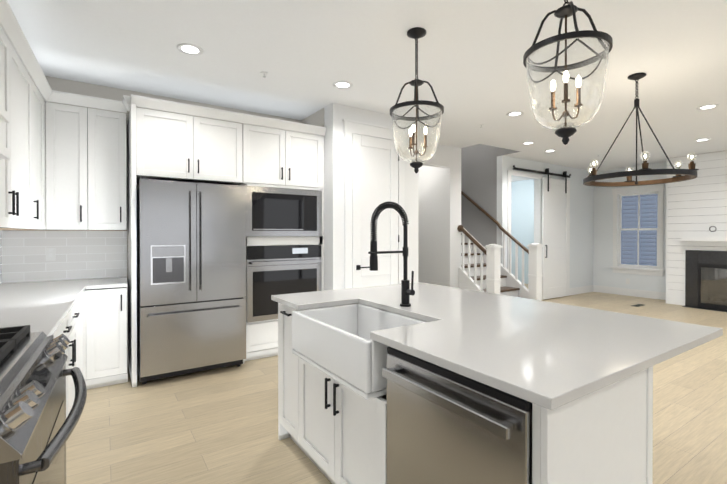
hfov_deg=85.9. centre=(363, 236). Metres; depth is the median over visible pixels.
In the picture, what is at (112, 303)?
base cabinet
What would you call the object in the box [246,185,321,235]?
built-in microwave
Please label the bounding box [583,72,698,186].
ring chandelier
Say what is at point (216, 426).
floor
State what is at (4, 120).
wood range hood
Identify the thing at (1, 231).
tile backsplash
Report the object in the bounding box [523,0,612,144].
pendant lantern
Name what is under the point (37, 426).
gas range
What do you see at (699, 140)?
recessed light
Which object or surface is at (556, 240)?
barn door
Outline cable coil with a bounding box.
[709,221,715,231]
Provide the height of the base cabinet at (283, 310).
0.888 m
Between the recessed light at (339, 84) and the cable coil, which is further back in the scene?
the cable coil
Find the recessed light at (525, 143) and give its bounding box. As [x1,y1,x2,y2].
[522,142,534,144]
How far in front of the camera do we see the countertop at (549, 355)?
1.48 m
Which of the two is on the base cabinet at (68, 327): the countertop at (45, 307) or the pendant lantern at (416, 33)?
the countertop at (45, 307)
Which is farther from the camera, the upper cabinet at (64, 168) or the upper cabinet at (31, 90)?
the upper cabinet at (64, 168)
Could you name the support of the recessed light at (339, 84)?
in the ceiling
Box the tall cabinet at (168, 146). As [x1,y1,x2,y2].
[122,94,326,386]
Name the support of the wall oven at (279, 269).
in the tall cabinet at (168, 146)
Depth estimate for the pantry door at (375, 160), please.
4.53 m
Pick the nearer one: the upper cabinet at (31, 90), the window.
the upper cabinet at (31, 90)
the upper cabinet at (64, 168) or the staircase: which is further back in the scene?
the staircase
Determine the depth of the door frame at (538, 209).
7.73 m
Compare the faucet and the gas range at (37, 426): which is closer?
the gas range at (37, 426)
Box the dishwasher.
[382,347,531,483]
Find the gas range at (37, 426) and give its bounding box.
[0,325,86,483]
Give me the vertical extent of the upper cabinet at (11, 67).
1.162 m
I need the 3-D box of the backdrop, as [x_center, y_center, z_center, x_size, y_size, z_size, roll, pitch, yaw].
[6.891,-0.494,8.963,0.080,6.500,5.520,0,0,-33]
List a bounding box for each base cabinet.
[53,315,76,441]
[64,296,80,369]
[81,289,96,388]
[97,287,127,387]
[278,303,289,439]
[290,303,425,483]
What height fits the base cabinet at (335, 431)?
0.888 m
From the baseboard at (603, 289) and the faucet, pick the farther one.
the baseboard at (603, 289)
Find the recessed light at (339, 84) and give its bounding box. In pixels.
[333,81,352,88]
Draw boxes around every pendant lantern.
[390,27,443,173]
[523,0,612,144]
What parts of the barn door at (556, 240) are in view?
barn door rail hardware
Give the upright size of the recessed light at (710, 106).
0.005 m
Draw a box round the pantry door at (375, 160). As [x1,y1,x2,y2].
[352,134,398,287]
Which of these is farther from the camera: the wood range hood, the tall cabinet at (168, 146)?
the tall cabinet at (168, 146)
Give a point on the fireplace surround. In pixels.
(705, 280)
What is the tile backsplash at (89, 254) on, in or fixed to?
attached to the wall
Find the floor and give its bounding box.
[66,283,726,483]
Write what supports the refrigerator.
on the floor
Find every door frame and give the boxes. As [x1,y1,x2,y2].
[342,119,406,288]
[507,170,543,269]
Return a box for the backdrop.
[621,194,657,265]
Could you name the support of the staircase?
on the floor
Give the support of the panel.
on the floor
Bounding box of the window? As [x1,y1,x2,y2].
[610,184,664,275]
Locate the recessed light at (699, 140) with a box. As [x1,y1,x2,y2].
[695,138,710,141]
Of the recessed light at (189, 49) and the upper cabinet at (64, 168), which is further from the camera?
the upper cabinet at (64, 168)
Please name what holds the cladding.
attached to the wall
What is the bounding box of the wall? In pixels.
[16,73,719,299]
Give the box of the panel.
[370,366,652,483]
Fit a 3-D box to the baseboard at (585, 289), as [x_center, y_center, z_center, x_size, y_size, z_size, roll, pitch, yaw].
[4.410,1.185,8.355,2.000,0.150,0.014,0,0,-33]
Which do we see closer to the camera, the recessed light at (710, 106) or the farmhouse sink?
the farmhouse sink
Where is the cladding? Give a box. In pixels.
[666,151,726,304]
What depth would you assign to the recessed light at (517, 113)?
4.62 m
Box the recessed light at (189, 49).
[177,43,202,55]
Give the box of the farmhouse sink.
[292,304,425,399]
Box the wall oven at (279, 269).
[246,245,321,322]
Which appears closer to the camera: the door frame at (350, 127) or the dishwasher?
the dishwasher
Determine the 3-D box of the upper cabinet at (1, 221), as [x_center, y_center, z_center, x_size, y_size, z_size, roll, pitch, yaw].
[-1.782,-0.623,1.561,0.417,1.162,0.293,0,0,-33]
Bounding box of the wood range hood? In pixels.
[0,105,9,159]
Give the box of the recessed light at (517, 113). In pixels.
[506,111,522,116]
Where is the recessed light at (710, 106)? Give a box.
[697,104,718,109]
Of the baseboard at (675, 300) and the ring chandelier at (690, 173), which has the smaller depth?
the ring chandelier at (690, 173)
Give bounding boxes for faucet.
[368,201,414,306]
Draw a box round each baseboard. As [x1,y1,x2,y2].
[570,285,593,294]
[594,285,665,299]
[665,295,683,305]
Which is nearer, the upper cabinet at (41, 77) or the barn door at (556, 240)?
the upper cabinet at (41, 77)
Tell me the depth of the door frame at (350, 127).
4.36 m
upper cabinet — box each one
[0,0,23,229]
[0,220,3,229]
[24,36,39,229]
[40,76,43,229]
[56,91,99,230]
[96,108,126,230]
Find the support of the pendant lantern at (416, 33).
hanging from the ceiling
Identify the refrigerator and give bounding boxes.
[136,177,245,383]
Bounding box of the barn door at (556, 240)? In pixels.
[513,165,570,299]
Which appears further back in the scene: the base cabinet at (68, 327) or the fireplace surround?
the fireplace surround
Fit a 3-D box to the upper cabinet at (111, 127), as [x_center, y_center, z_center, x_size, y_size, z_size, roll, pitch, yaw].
[-2.407,-0.593,3.632,0.366,1.077,0.349,0,0,-33]
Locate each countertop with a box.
[0,277,126,335]
[271,282,722,409]
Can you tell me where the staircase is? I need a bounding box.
[457,190,543,300]
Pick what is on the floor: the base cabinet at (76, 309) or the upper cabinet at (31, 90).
the base cabinet at (76, 309)
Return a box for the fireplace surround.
[681,236,726,311]
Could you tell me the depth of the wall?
6.96 m
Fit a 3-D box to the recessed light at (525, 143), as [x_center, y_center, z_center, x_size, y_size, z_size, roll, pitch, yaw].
[2.579,-1.463,6.128,0.188,0.005,0.177,0,0,-33]
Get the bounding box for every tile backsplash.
[0,230,3,283]
[4,230,126,282]
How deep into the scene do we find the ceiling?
3.22 m
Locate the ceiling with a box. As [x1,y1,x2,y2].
[0,0,726,181]
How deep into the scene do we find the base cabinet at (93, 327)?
3.23 m

